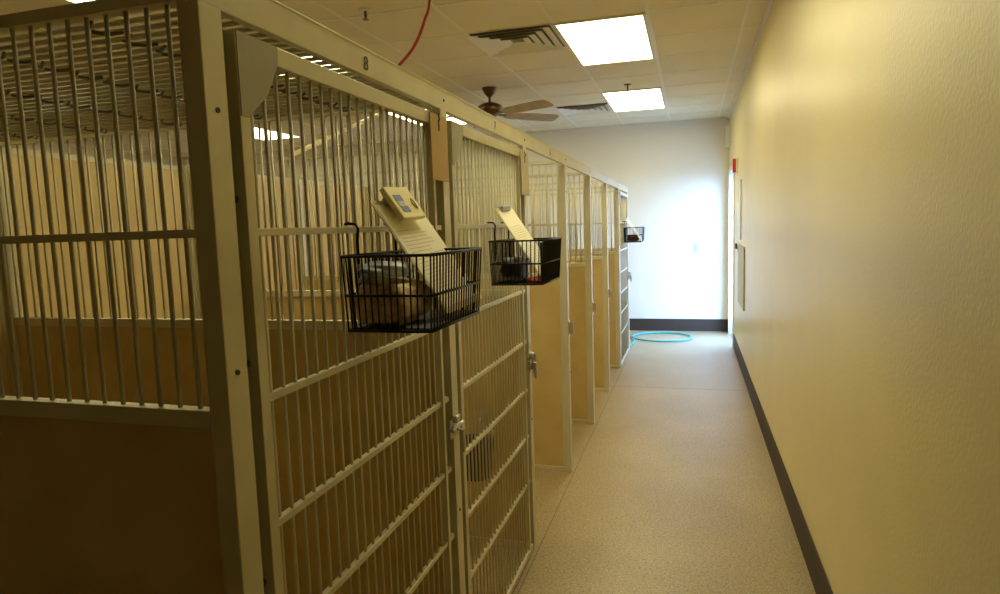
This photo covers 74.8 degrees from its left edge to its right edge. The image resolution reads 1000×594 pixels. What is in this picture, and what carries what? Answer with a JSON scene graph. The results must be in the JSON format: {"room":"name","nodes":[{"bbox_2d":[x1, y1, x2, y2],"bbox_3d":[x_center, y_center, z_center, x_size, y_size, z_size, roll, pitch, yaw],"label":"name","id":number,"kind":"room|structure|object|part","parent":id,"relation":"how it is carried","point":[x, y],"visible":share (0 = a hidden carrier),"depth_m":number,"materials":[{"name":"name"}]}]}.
{"room":"dog kennel","nodes":[
{"label":"dog kennel","id":0,"kind":"room"},
{"bbox_2d":[3,142,176,165],"bbox_3d":[-7.454,-0.105,4.084,0.100,2.840,14.867,0,6,16],"label":"wall","id":1,"kind":"structure","parent":0,"point":[127,155],"depth_m":9.42,"materials":[{"name":"white paint"}]},
{"bbox_2d":[0,0,768,157],"bbox_3d":[-3.216,-1.581,2.755,8.986,0.100,15.017,0,6,16],"label":"ceiling","id":2,"kind":"structure","parent":0,"point":[485,15],"depth_m":5.08,"materials":[{"name":"white"}]},
{"bbox_2d":[64,0,90,3],"bbox_3d":[-2.214,-1.607,3.199,0.604,0.014,1.214,0,6,16],"label":"recessed light","id":3,"kind":"object","parent":2,"relation":"in","point":[70,1],"visible":0.02,"depth_m":3.63,"materials":[{"name":"white plastic"}]},
{"bbox_2d":[70,0,90,2],"bbox_3d":[-2.214,-1.607,3.199,0.564,0.008,1.174,0,6,16],"label":"diffuser","id":4,"kind":"object","parent":3,"relation":"attached to","point":[71,1],"depth_m":3.64,"materials":[{"name":"white plastic"}]},
{"bbox_2d":[254,126,276,139],"bbox_3d":[-3.154,-2.152,8.602,0.626,0.014,1.067,0,6,16],"label":"recessed light","id":5,"kind":"object","parent":2,"relation":"in","point":[274,134],"depth_m":8.67,"materials":[{"name":"white plastic"}]},
{"bbox_2d":[282,133,299,138],"bbox_3d":[-2.915,-2.188,8.864,0.302,0.014,0.419,0,6,16],"label":"recessed light","id":6,"kind":"object","parent":2,"relation":"in","point":[284,135],"depth_m":8.93,"materials":[{"name":"white plastic"}]},
{"bbox_2d":[289,113,378,155],"bbox_3d":[-1.084,-1.371,5.128,0.028,0.960,3.895,-2,6,-1],"label":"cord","id":7,"kind":"object","parent":2,"relation":"hanging from","point":[318,142],"visible":0.38,"depth_m":3.94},
{"bbox_2d":[359,7,371,20],"bbox_3d":[-0.814,-1.708,3.959,0.076,0.060,0.076,0,6,16],"label":"sprinkler head","id":8,"kind":"object","parent":2,"relation":"attached to","point":[365,10],"visible":1,"depth_m":3.95},
{"bbox_2d":[1,0,773,158],"bbox_3d":[-3.246,-1.521,2.744,8.736,0.024,14.767,0,6,16],"label":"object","id":9,"kind":"structure","parent":2,"relation":"attached to","point":[769,5],"depth_m":5.31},
{"bbox_2d":[385,112,421,125],"bbox_3d":[-1.128,-2.139,7.856,0.078,0.014,1.026,0,6,16],"label":"recessed light","id":10,"kind":"object","parent":2,"relation":"in","point":[390,113],"depth_m":7.80,"materials":[{"name":"white plastic"}]},
{"bbox_2d":[397,0,430,65],"bbox_3d":[-0.277,-1.056,1.884,0.046,0.953,0.478,-1,6,9],"label":"cable","id":11,"kind":"object","parent":2,"relation":"hanging from","point":[401,62],"visible":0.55,"depth_m":2.00,"materials":[{"name":"red plastic"}]},
{"bbox_2d":[446,114,467,124],"bbox_3d":[-0.566,-2.172,7.994,0.119,0.014,0.778,0,6,16],"label":"ceiling light","id":12,"kind":"object","parent":2,"relation":"in","point":[452,119],"depth_m":8.07,"materials":[{"name":"white plastic"}]},
{"bbox_2d":[447,86,558,128],"bbox_3d":[-0.138,-1.862,6.294,1.447,0.295,1.454,0,6,16],"label":"ceiling fan","id":13,"kind":"object","parent":2,"relation":"hanging from","point":[495,109],"visible":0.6,"depth_m":6.23,"materials":[{"name":"brown wood"}]},
{"bbox_3d":[-0.096,-1.798,6.318,0.250,0.160,0.250,0,6,16],"label":"motor","id":14,"kind":"part","parent":13,"relation":"part of","materials":[{"name":"brown metal"}]},
{"bbox_3d":[0.238,-1.739,5.998,0.590,0.008,0.150,4,-7,44],"label":"blade","id":15,"kind":"part","parent":13,"relation":"part of","materials":[{"name":"brown wood"}]},
{"bbox_3d":[0.316,-1.799,6.536,0.590,0.008,0.150,-5,-8,-27],"label":"blade","id":16,"kind":"part","parent":13,"relation":"part of","materials":[{"name":"brown wood"}]},
{"bbox_2d":[467,25,564,56],"bbox_3d":[0.126,-1.840,4.717,0.585,0.023,0.585,0,6,16],"label":"ceiling vent","id":17,"kind":"object","parent":2,"relation":"in","point":[536,38],"visible":1,"depth_m":4.70,"materials":[{"name":"white metal"}]},
{"bbox_2d":[557,103,613,116],"bbox_3d":[1.005,-2.179,7.621,0.585,0.023,0.585,0,6,16],"label":"ceiling vent","id":18,"kind":"object","parent":2,"relation":"in","point":[603,108],"visible":0.98,"depth_m":7.62,"materials":[{"name":"white metal"}]},
{"bbox_2d":[552,13,654,65],"bbox_3d":[0.807,-1.881,4.843,0.604,0.014,1.214,0,6,16],"label":"recessed light","id":19,"kind":"object","parent":2,"relation":"in","point":[623,38],"visible":1,"depth_m":4.73,"materials":[{"name":"white plastic"}]},
{"bbox_2d":[601,87,665,111],"bbox_3d":[1.486,-2.152,7.171,0.604,0.014,1.214,0,6,16],"label":"recessed light","id":20,"kind":"object","parent":2,"relation":"in","point":[648,98],"visible":1,"depth_m":7.09,"materials":[{"name":"white plastic"}]},
{"bbox_2d":[182,119,728,318],"bbox_3d":[-1.171,-0.945,10.024,8.836,2.840,0.150,0,6,16],"label":"wall","id":21,"kind":"structure","parent":0,"point":[675,175],"depth_m":8.96,"materials":[{"name":"white paint"}]},
{"bbox_2d":[629,318,727,331],"bbox_3d":[-1.102,0.391,10.076,8.736,0.168,0.007,0,6,16],"label":"baseboard","id":22,"kind":"structure","parent":21,"relation":"attached to","point":[634,324],"depth_m":9.03,"materials":[{"name":"black rubber"}]},
{"bbox_2d":[693,244,697,251],"bbox_3d":[2.649,-0.664,8.856,0.072,0.116,0.014,0,6,16],"label":"wall switch","id":23,"kind":"object","parent":21,"relation":"attached to","point":[695,246],"visible":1,"depth_m":8.86,"materials":[{"name":"white plastic"}]},
{"bbox_2d":[469,330,815,593],"bbox_3d":[-3.120,1.340,3.067,8.986,0.100,15.017,0,6,16],"label":"floor","id":24,"kind":"structure","parent":0,"point":[673,487],"depth_m":3.63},
{"bbox_2d":[0,0,465,593],"bbox_3d":[-1.135,0.407,1.817,1.872,1.890,1.040,0,6,16],"label":"kennel","id":25,"kind":"object","parent":24,"relation":"on","point":[104,496],"visible":0.92,"depth_m":1.15,"materials":[{"name":"beige metal"}]},
{"bbox_3d":[-2.013,0.419,2.076,0.020,1.868,0.938,0,6,16],"label":"panel","id":26,"kind":"part","parent":25,"relation":"part of","materials":[{"name":"metal"}]},
{"bbox_3d":[-1.309,-0.101,1.291,1.726,0.014,0.014,0,6,16],"label":"rail","id":27,"kind":"part","parent":25,"relation":"part of","materials":[{"name":"metal"}]},
{"bbox_3d":[-1.290,0.464,1.352,1.754,1.886,0.026,0,6,16],"label":"divider panel","id":28,"kind":"part","parent":25,"relation":"part of","materials":[{"name":"metal"}]},
{"bbox_3d":[-0.430,0.476,1.102,0.036,1.858,0.052,0,6,16],"label":"corner post","id":29,"kind":"part","parent":25,"relation":"part of","materials":[{"name":"metal"}]},
{"bbox_3d":[-0.285,0.425,1.581,0.024,1.824,0.897,0,6,16],"label":"door","id":30,"kind":"part","parent":25,"relation":"part of","materials":[{"name":"metal"}]},
{"bbox_3d":[-0.291,0.130,1.560,0.014,0.014,0.868,0,6,16],"label":"rail","id":31,"kind":"part","parent":25,"relation":"part of","materials":[{"name":"metal"}]},
{"bbox_3d":[-0.301,-0.158,1.529,0.014,0.014,0.868,0,6,16],"label":"rail","id":32,"kind":"part","parent":25,"relation":"part of","materials":[{"name":"metal"}]},
{"bbox_3d":[-0.284,0.359,1.585,0.014,0.014,0.868,0,6,16],"label":"rail","id":33,"kind":"part","parent":25,"relation":"part of","materials":[{"name":"metal"}]},
{"bbox_3d":[-0.277,0.577,1.608,0.014,0.014,0.868,0,6,16],"label":"rail","id":34,"kind":"part","parent":25,"relation":"part of","materials":[{"name":"metal"}]},
{"bbox_2d":[188,0,627,192],"bbox_3d":[0.511,-0.860,4.304,0.022,0.061,6.982,0,6,16],"label":"header beam","id":35,"kind":"structure","parent":25,"relation":"on","point":[274,19],"depth_m":1.47,"materials":[{"name":"metal"}]},
{"bbox_2d":[340,222,481,333],"bbox_3d":[-0.198,-0.057,1.481,0.230,0.231,0.332,0,6,16],"label":"wire basket","id":36,"kind":"object","parent":25,"relation":"attached to","point":[463,252],"visible":0.58,"depth_m":1.36,"materials":[{"name":"black metal"}]},
{"bbox_2d":[356,310,473,329],"bbox_3d":[-0.184,0.049,1.490,0.172,0.004,0.293,0,6,16],"label":"liner","id":37,"kind":"object","parent":36,"relation":"in","point":[421,318],"visible":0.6,"depth_m":1.39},
{"bbox_2d":[355,278,429,324],"bbox_3d":[-0.232,0.009,1.435,0.118,0.096,0.182,0,6,16],"label":"bag","id":38,"kind":"object","parent":37,"relation":"on","point":[420,282],"visible":0.66,"depth_m":1.36,"materials":[{"name":"brown plastic"}]},
{"bbox_2d":[358,261,412,283],"bbox_3d":[-0.247,-0.055,1.428,0.095,0.051,0.184,0,6,16],"label":"plastic bag","id":39,"kind":"object","parent":38,"relation":"on","point":[378,263],"visible":0.62,"depth_m":1.37,"materials":[{"name":"plastic"}]},
{"bbox_2d":[368,277,415,284],"bbox_3d":[-0.230,-0.034,1.355,0.118,0.016,0.026,0,6,16],"label":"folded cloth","id":40,"kind":"object","parent":38,"relation":"on","point":[386,279],"visible":0.7,"depth_m":1.34,"materials":[{"name":"grey fabric"}]},
{"bbox_2d":[369,187,482,313],"bbox_3d":[-0.167,-0.118,1.544,0.182,0.290,0.230,0,6,16],"label":"clipboard","id":41,"kind":"object","parent":36,"relation":"in","point":[399,211],"visible":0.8,"depth_m":1.51,"materials":[{"name":"paper"}]},
{"bbox_2d":[392,195,403,200],"bbox_3d":[-0.236,-0.229,1.513,0.012,0.017,0.036,0,6,16],"label":"picture","id":42,"kind":"object","parent":41,"relation":"on","point":[394,197],"depth_m":1.51},
{"bbox_2d":[400,206,410,211],"bbox_3d":[-0.217,-0.204,1.514,0.010,0.015,0.037,0,6,18],"label":"picture","id":43,"kind":"object","parent":41,"relation":"on","point":[402,208],"depth_m":1.51},
{"bbox_3d":[-0.270,0.791,1.631,0.014,0.014,0.868,0,6,16],"label":"rail","id":44,"kind":"part","parent":25,"relation":"part of","materials":[{"name":"metal"}]},
{"bbox_2d":[429,112,448,181],"bbox_3d":[-0.177,-0.434,1.895,0.016,0.193,0.130,0,6,16],"label":"name card","id":45,"kind":"object","parent":25,"relation":"attached to","point":[438,142],"visible":1,"depth_m":1.88,"materials":[{"name":"beige paper"}]},
{"bbox_2d":[0,105,537,593],"bbox_3d":[-0.859,0.299,2.762,1.872,1.886,1.040,0,6,16],"label":"kennel","id":46,"kind":"object","parent":24,"relation":"on","point":[460,514],"visible":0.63,"depth_m":2.31,"materials":[{"name":"beige metal"}]},
{"bbox_3d":[-1.875,0.364,2.548,0.040,1.870,0.052,0,6,16],"label":"post","id":47,"kind":"part","parent":46,"relation":"part of","materials":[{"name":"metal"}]},
{"bbox_3d":[-1.738,0.310,3.021,0.020,1.868,0.938,0,6,16],"label":"panel","id":48,"kind":"part","parent":46,"relation":"part of","materials":[{"name":"metal"}]},
{"bbox_3d":[-1.015,0.354,2.296,1.754,1.886,0.026,0,6,16],"label":"divider panel","id":49,"kind":"part","parent":46,"relation":"part of","materials":[{"name":"metal"}]},
{"bbox_3d":[-0.155,0.366,2.047,0.036,1.858,0.052,0,6,16],"label":"corner post","id":50,"kind":"part","parent":46,"relation":"part of","materials":[{"name":"metal"}]},
{"bbox_2d":[465,411,493,481],"bbox_3d":[-0.107,0.675,2.948,0.186,0.270,0.199,0,6,16],"label":"pail","id":51,"kind":"object","parent":46,"relation":"hanging from","point":[476,411],"visible":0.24,"depth_m":2.89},
{"bbox_3d":[-0.084,0.566,3.027,0.060,0.070,0.011,0,6,16],"label":"hanger plate","id":52,"kind":"part","parent":51,"relation":"part of","materials":[{"name":"beige metal"}]},
{"bbox_3d":[-0.025,-0.268,2.474,0.014,0.014,0.868,0,6,16],"label":"rail","id":53,"kind":"part","parent":46,"relation":"part of","materials":[{"name":"metal"}]},
{"bbox_3d":[-0.009,0.316,2.525,0.024,1.824,0.897,0,6,16],"label":"door","id":54,"kind":"part","parent":46,"relation":"part of","materials":[{"name":"metal"}]},
{"bbox_3d":[-0.008,0.249,2.529,0.014,0.014,0.868,0,6,16],"label":"rail","id":55,"kind":"part","parent":46,"relation":"part of","materials":[{"name":"metal"}]},
{"bbox_3d":[-0.001,0.468,2.552,0.014,0.014,0.868,0,6,16],"label":"rail","id":56,"kind":"part","parent":46,"relation":"part of","materials":[{"name":"metal"}]},
{"bbox_3d":[0.006,0.681,2.575,0.014,0.014,0.868,0,6,16],"label":"rail","id":57,"kind":"part","parent":46,"relation":"part of","materials":[{"name":"metal"}]},
{"bbox_3d":[-0.016,0.020,2.505,0.014,0.014,0.868,0,6,16],"label":"rail","id":58,"kind":"part","parent":46,"relation":"part of","materials":[{"name":"metal"}]},
{"bbox_3d":[0.013,0.895,2.598,0.014,0.014,0.868,0,6,16],"label":"rail","id":59,"kind":"part","parent":46,"relation":"part of","materials":[{"name":"metal"}]},
{"bbox_2d":[487,222,561,285],"bbox_3d":[0.090,-0.172,2.468,0.230,0.231,0.332,0,6,16],"label":"wire basket","id":60,"kind":"object","parent":46,"relation":"attached to","point":[550,267],"visible":0.85,"depth_m":2.37,"materials":[{"name":"black metal"}]},
{"bbox_2d":[500,255,528,280],"bbox_3d":[0.057,-0.109,2.480,0.088,0.095,0.268,0,6,16],"label":"cloth","id":61,"kind":"object","parent":60,"relation":"in","point":[516,257],"visible":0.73,"depth_m":2.40,"materials":[{"name":"black fabric"}]},
{"bbox_2d":[494,205,540,276],"bbox_3d":[0.095,-0.216,2.469,0.171,0.271,0.212,0,6,16],"label":"clipboard","id":62,"kind":"object","parent":60,"relation":"in","point":[506,213],"visible":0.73,"depth_m":2.45,"materials":[{"name":"paper"}]},
{"bbox_2d":[527,276,540,281],"bbox_3d":[0.125,-0.065,2.379,0.052,0.022,0.074,0,6,16],"label":"leash","id":63,"kind":"object","parent":60,"relation":"in","point":[532,277],"visible":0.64,"depth_m":2.35,"materials":[{"name":"red fabric"}]},
{"bbox_2d":[540,242,545,282],"bbox_3d":[0.186,-0.137,2.453,0.008,0.144,0.283,0,6,16],"label":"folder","id":64,"kind":"object","parent":60,"relation":"in","point":[541,243],"visible":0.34,"depth_m":2.32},
{"bbox_2d":[520,151,528,195],"bbox_3d":[0.107,-0.543,2.870,0.016,0.190,0.130,0,6,16],"label":"name card","id":65,"kind":"object","parent":46,"relation":"attached to","point":[523,156],"visible":1,"depth_m":2.86,"materials":[{"name":"beige paper"}]},
{"bbox_2d":[183,140,536,549],"bbox_3d":[-0.596,0.192,3.684,1.860,1.886,0.990,0,6,16],"label":"kennel","id":66,"kind":"object","parent":24,"relation":"on","point":[289,193],"visible":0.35,"depth_m":3.11,"materials":[{"name":"beige metal"}]},
{"bbox_3d":[-1.600,0.254,3.493,0.040,1.870,0.052,0,6,16],"label":"post","id":67,"kind":"part","parent":66,"relation":"part of","materials":[{"name":"metal"}]},
{"bbox_3d":[-1.462,0.200,3.965,0.020,1.868,0.938,0,6,16],"label":"panel","id":68,"kind":"part","parent":66,"relation":"part of","materials":[{"name":"metal"}]},
{"bbox_3d":[0.121,0.257,2.991,0.036,1.858,0.052,0,6,16],"label":"corner post","id":69,"kind":"part","parent":66,"relation":"part of","materials":[{"name":"metal"}]},
{"bbox_3d":[0.153,0.295,2.986,0.030,0.090,0.044,0,6,16],"label":"strike plate","id":70,"kind":"part","parent":66,"relation":"part of","materials":[{"name":"silver metal"}]},
{"bbox_2d":[297,160,573,471],"bbox_3d":[-0.321,0.082,4.629,1.860,1.886,0.990,0,6,16],"label":"kennel","id":71,"kind":"object","parent":24,"relation":"on","point":[551,326],"visible":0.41,"depth_m":4.00,"materials":[{"name":"beige metal"}]},
{"bbox_3d":[-1.187,0.090,4.910,0.020,1.868,0.938,0,6,16],"label":"panel","id":72,"kind":"part","parent":71,"relation":"part of","materials":[{"name":"metal"}]},
{"bbox_3d":[-0.482,-0.430,4.125,1.726,0.014,0.014,0,6,16],"label":"rail","id":73,"kind":"part","parent":71,"relation":"part of","materials":[{"name":"metal"}]},
{"bbox_3d":[0.396,0.147,3.936,0.036,1.858,0.052,0,6,16],"label":"corner post","id":74,"kind":"part","parent":71,"relation":"part of","materials":[{"name":"metal"}]},
{"bbox_3d":[0.429,0.186,3.931,0.030,0.090,0.044,0,6,16],"label":"strike plate","id":75,"kind":"part","parent":71,"relation":"part of","materials":[{"name":"silver metal"}]},
{"bbox_2d":[366,172,596,423],"bbox_3d":[-0.045,-0.027,5.574,1.860,1.886,0.990,0,6,16],"label":"kennel","id":76,"kind":"object","parent":24,"relation":"on","point":[582,307],"visible":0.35,"depth_m":4.91,"materials":[{"name":"beige metal"}]},
{"bbox_3d":[-1.049,0.034,5.382,0.040,1.870,0.052,0,6,16],"label":"post","id":77,"kind":"part","parent":76,"relation":"part of","materials":[{"name":"metal"}]},
{"bbox_3d":[-0.206,-0.540,5.069,1.726,0.014,0.014,0,6,16],"label":"rail","id":78,"kind":"part","parent":76,"relation":"part of","materials":[{"name":"metal"}]},
{"bbox_3d":[0.672,0.037,4.880,0.036,1.858,0.052,0,6,16],"label":"corner post","id":79,"kind":"part","parent":76,"relation":"part of","materials":[{"name":"metal"}]},
{"bbox_3d":[0.705,0.076,4.875,0.030,0.090,0.044,0,6,16],"label":"strike plate","id":80,"kind":"part","parent":76,"relation":"part of","materials":[{"name":"metal"}]},
{"bbox_2d":[419,180,611,391],"bbox_3d":[0.231,-0.137,6.518,1.860,1.886,0.990,0,6,16],"label":"kennel","id":81,"kind":"object","parent":24,"relation":"on","point":[600,273],"visible":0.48,"depth_m":5.85,"materials":[{"name":"beige metal"}]},
{"bbox_3d":[0.947,-0.073,5.825,0.036,1.858,0.052,0,6,16],"label":"corner post","id":82,"kind":"part","parent":81,"relation":"part of","materials":[{"name":"metal"}]},
{"bbox_3d":[0.980,-0.034,5.820,0.030,0.090,0.044,0,6,16],"label":"strike plate","id":83,"kind":"part","parent":81,"relation":"part of","materials":[{"name":"metal"}]},
{"bbox_2d":[456,186,631,367],"bbox_3d":[0.519,-0.250,7.486,1.872,1.886,1.042,0,6,16],"label":"kennel","id":84,"kind":"object","parent":24,"relation":"on","point":[618,256],"visible":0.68,"depth_m":6.89,"materials":[{"name":"beige metal"}]},
{"bbox_3d":[0.639,-0.305,7.963,1.754,1.886,0.026,0,6,16],"label":"panel","id":85,"kind":"part","parent":84,"relation":"part of","materials":[{"name":"metal"}]},
{"bbox_3d":[1.223,-0.183,6.769,0.036,1.858,0.052,0,6,16],"label":"corner post","id":86,"kind":"part","parent":84,"relation":"part of","materials":[{"name":"metal"}]},
{"bbox_3d":[1.369,-0.233,7.248,0.024,1.824,0.897,0,6,16],"label":"door","id":87,"kind":"part","parent":84,"relation":"part of","materials":[{"name":"metal"}]},
{"bbox_3d":[1.498,-0.292,7.714,0.036,1.858,0.052,0,6,16],"label":"corner post","id":88,"kind":"part","parent":84,"relation":"part of","materials":[{"name":"metal"}]},
{"bbox_2d":[622,221,644,242],"bbox_3d":[1.450,-0.714,7.127,0.230,0.231,0.332,0,6,16],"label":"wire basket","id":89,"kind":"object","parent":84,"relation":"attached to","point":[643,228],"visible":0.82,"depth_m":7.00,"materials":[{"name":"black metal"}]},
{"bbox_2d":[627,234,638,240],"bbox_3d":[1.443,-0.640,7.084,0.133,0.077,0.182,0,6,16],"label":"cloth","id":90,"kind":"object","parent":89,"relation":"in","point":[634,236],"visible":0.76,"depth_m":7.03,"materials":[{"name":"brown fabric"}]},
{"bbox_2d":[625,217,643,241],"bbox_3d":[1.461,-0.733,7.108,0.192,0.273,0.232,0,6,16],"label":"clipboard","id":91,"kind":"object","parent":89,"relation":"in","point":[626,218],"visible":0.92,"depth_m":7.08,"materials":[{"name":"white plastic"}]},
{"bbox_2d":[630,332,691,345],"bbox_3d":[2.052,0.538,8.346,0.772,0.035,1.114,0,6,16],"label":"garden hose","id":92,"kind":"object","parent":24,"relation":"on","point":[632,336],"visible":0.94,"depth_m":8.34,"materials":[{"name":"teal rubber"}]},
{"bbox_2d":[729,0,999,593],"bbox_3d":[1.086,-0.134,1.720,0.150,2.840,14.917,0,6,16],"label":"wall","id":93,"kind":"structure","parent":0,"point":[865,134],"depth_m":1.75,"materials":[{"name":"beige paint"}]},
{"bbox_2d":[725,125,729,146],"bbox_3d":[2.937,-2.073,8.441,0.058,0.270,0.100,0,6,16],"label":"emergency light","id":94,"kind":"object","parent":93,"relation":"attached to","point":[727,142],"visible":0.99,"depth_m":8.39,"materials":[{"name":"white plastic"}]},
{"bbox_2d":[728,166,734,346],"bbox_3d":[2.915,-0.530,8.102,0.114,2.155,1.010,0,6,16],"label":"trim","id":95,"kind":"structure","parent":93,"relation":"attached to","point":[731,223],"depth_m":8.51,"materials":[{"name":"white paint"}]},
{"bbox_2d":[731,158,737,173],"bbox_3d":[2.526,-1.413,7.044,0.066,0.160,0.120,0,6,16],"label":"fire alarm","id":96,"kind":"object","parent":93,"relation":"attached to","point":[734,162],"visible":1,"depth_m":6.99,"materials":[{"name":"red plastic"}]},
{"bbox_2d":[739,179,741,239],"bbox_3d":[2.427,-0.880,6.610,0.014,0.600,0.128,0,6,16],"label":"cable cover","id":97,"kind":"object","parent":93,"relation":"attached to","point":[740,180],"visible":1,"depth_m":6.58,"materials":[{"name":"white plastic"}]},
{"bbox_2d":[738,244,744,310],"bbox_3d":[2.406,-0.210,6.537,0.016,0.605,0.820,0,6,16],"label":"wall panel","id":98,"kind":"object","parent":93,"relation":"attached to","point":[741,249],"visible":1,"depth_m":6.39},
{"bbox_2d":[733,334,832,593],"bbox_3d":[1.033,1.203,1.809,0.007,0.168,14.760,0,6,16],"label":"baseboard","id":99,"kind":"structure","parent":93,"relation":"attached to","point":[820,582],"depth_m":3.32,"materials":[{"name":"black rubber"}]}
]}

